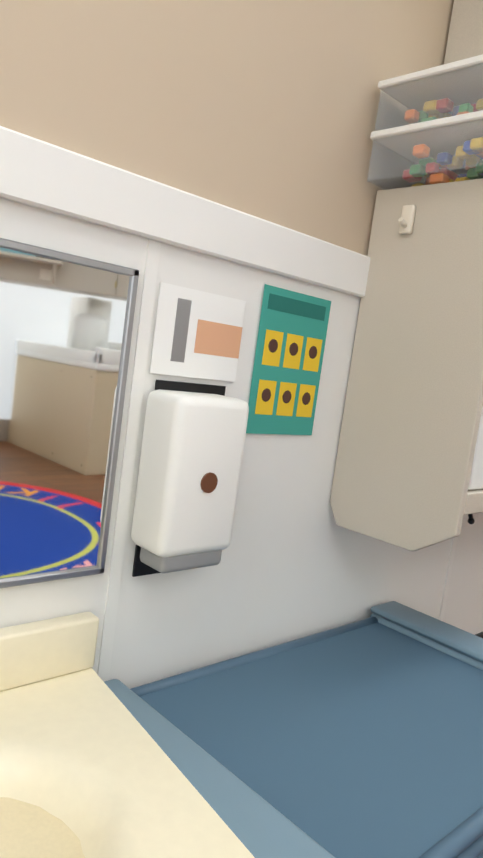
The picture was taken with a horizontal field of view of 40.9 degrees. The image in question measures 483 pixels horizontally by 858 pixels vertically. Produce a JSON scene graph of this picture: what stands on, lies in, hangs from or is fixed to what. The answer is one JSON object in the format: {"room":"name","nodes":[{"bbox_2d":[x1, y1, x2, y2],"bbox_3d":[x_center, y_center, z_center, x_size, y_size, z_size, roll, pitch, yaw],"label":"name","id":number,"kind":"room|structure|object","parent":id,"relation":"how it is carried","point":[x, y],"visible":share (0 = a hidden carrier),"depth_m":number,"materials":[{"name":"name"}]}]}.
{"room":"daycare classroom","nodes":[
{"label":"daycare classroom","id":0,"kind":"room"},
{"bbox_2d":[0,0,453,255],"bbox_3d":[0.516,-0.396,1.831,9.550,2.452,0.200,2,8,-44],"label":"wall","id":1,"kind":"structure","parent":0,"point":[265,110],"depth_m":1.15,"materials":[{"name":"paint"}]},
{"bbox_2d":[0,238,138,587],"bbox_3d":[-0.565,-0.019,0.740,1.000,0.513,0.010,2,8,-44],"label":"mirror","id":2,"kind":"object","parent":1,"relation":"attached to","point":[66,323],"visible":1,"depth_m":1.01,"materials":[{"name":"silver glass"}]},
{"bbox_2d":[0,126,369,297],"bbox_3d":[0.614,-0.331,1.785,9.230,0.090,0.020,2,8,-44],"label":"trim","id":3,"kind":"structure","parent":1,"relation":"attached to","point":[40,174],"depth_m":1.06,"materials":[{"name":"white"}]},
{"bbox_2d":[0,198,482,688],"bbox_3d":[0.537,0.200,1.845,9.230,0.990,0.007,2,8,-44],"label":"wall panel","id":4,"kind":"structure","parent":1,"relation":"attached to","point":[297,562],"depth_m":1.33,"materials":[{"name":"white paint"}]},
{"bbox_2d":[131,380,248,576],"bbox_3d":[-0.086,0.100,1.151,0.185,0.355,0.110,2,8,-44],"label":"soap dispenser","id":5,"kind":"object","parent":4,"relation":"attached to","point":[192,448],"visible":1,"depth_m":1.09,"materials":[{"name":"white plastic"}]},
{"bbox_2d":[150,282,261,381],"bbox_3d":[-0.074,-0.170,1.174,0.200,0.155,0.002,2,8,-44],"label":"picture","id":6,"kind":"object","parent":4,"relation":"attached to","point":[197,333],"depth_m":1.17,"materials":[{"name":"white paper"}]},
{"bbox_2d":[246,284,330,434],"bbox_3d":[0.100,-0.134,1.347,0.205,0.295,0.003,2,8,-44],"label":"picture","id":7,"kind":"object","parent":4,"relation":"attached to","point":[292,332],"depth_m":1.34,"materials":[{"name":"teal paper"}]},
{"bbox_2d":[330,178,482,550],"bbox_3d":[1.156,-0.119,2.119,2.253,0.799,0.332,2,8,-44],"label":"wall cabinet","id":8,"kind":"object","parent":1,"relation":"attached to","point":[408,473],"visible":1,"depth_m":1.36,"materials":[{"name":"beige laminate"}]},
{"bbox_2d":[367,54,482,189],"bbox_3d":[0.485,-0.604,1.337,0.235,0.207,0.367,2,8,-44],"label":"bins","id":9,"kind":"object","parent":8,"relation":"on","point":[443,104],"visible":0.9,"depth_m":1.34,"materials":[{"name":"white"}]},
{"bbox_2d":[425,0,482,181],"bbox_3d":[0.953,-0.956,1.732,0.957,0.885,0.329,2,8,-44],"label":"upper cabinet","id":10,"kind":"object","parent":1,"relation":"attached to","point":[465,38],"visible":0.17,"depth_m":1.48,"materials":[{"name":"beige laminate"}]},
{"bbox_2d":[475,632,482,637],"bbox_3d":[0.462,0.760,1.903,9.230,0.145,0.012,2,8,-44],"label":"baseboard","id":11,"kind":"structure","parent":1,"relation":"attached to","point":[480,634],"depth_m":2.22,"materials":[{"name":"black"}]},
{"bbox_3d":[3.370,1.277,2.024,14.230,0.120,5.550,2,8,-44],"label":"floor","id":12,"kind":"structure","parent":0,"visible":0},
{"bbox_2d":[0,612,254,857],"bbox_3d":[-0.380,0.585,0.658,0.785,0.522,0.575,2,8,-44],"label":"countertop","id":13,"kind":"structure","parent":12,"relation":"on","point":[89,768],"depth_m":0.84,"materials":[{"name":"beige laminate"}]},
{"bbox_2d":[104,601,482,857],"bbox_3d":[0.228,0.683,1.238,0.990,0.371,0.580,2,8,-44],"label":"changing pad","id":14,"kind":"object","parent":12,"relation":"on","point":[363,738],"visible":0.67,"depth_m":1.10,"materials":[{"name":"blue plastic"}]}
]}

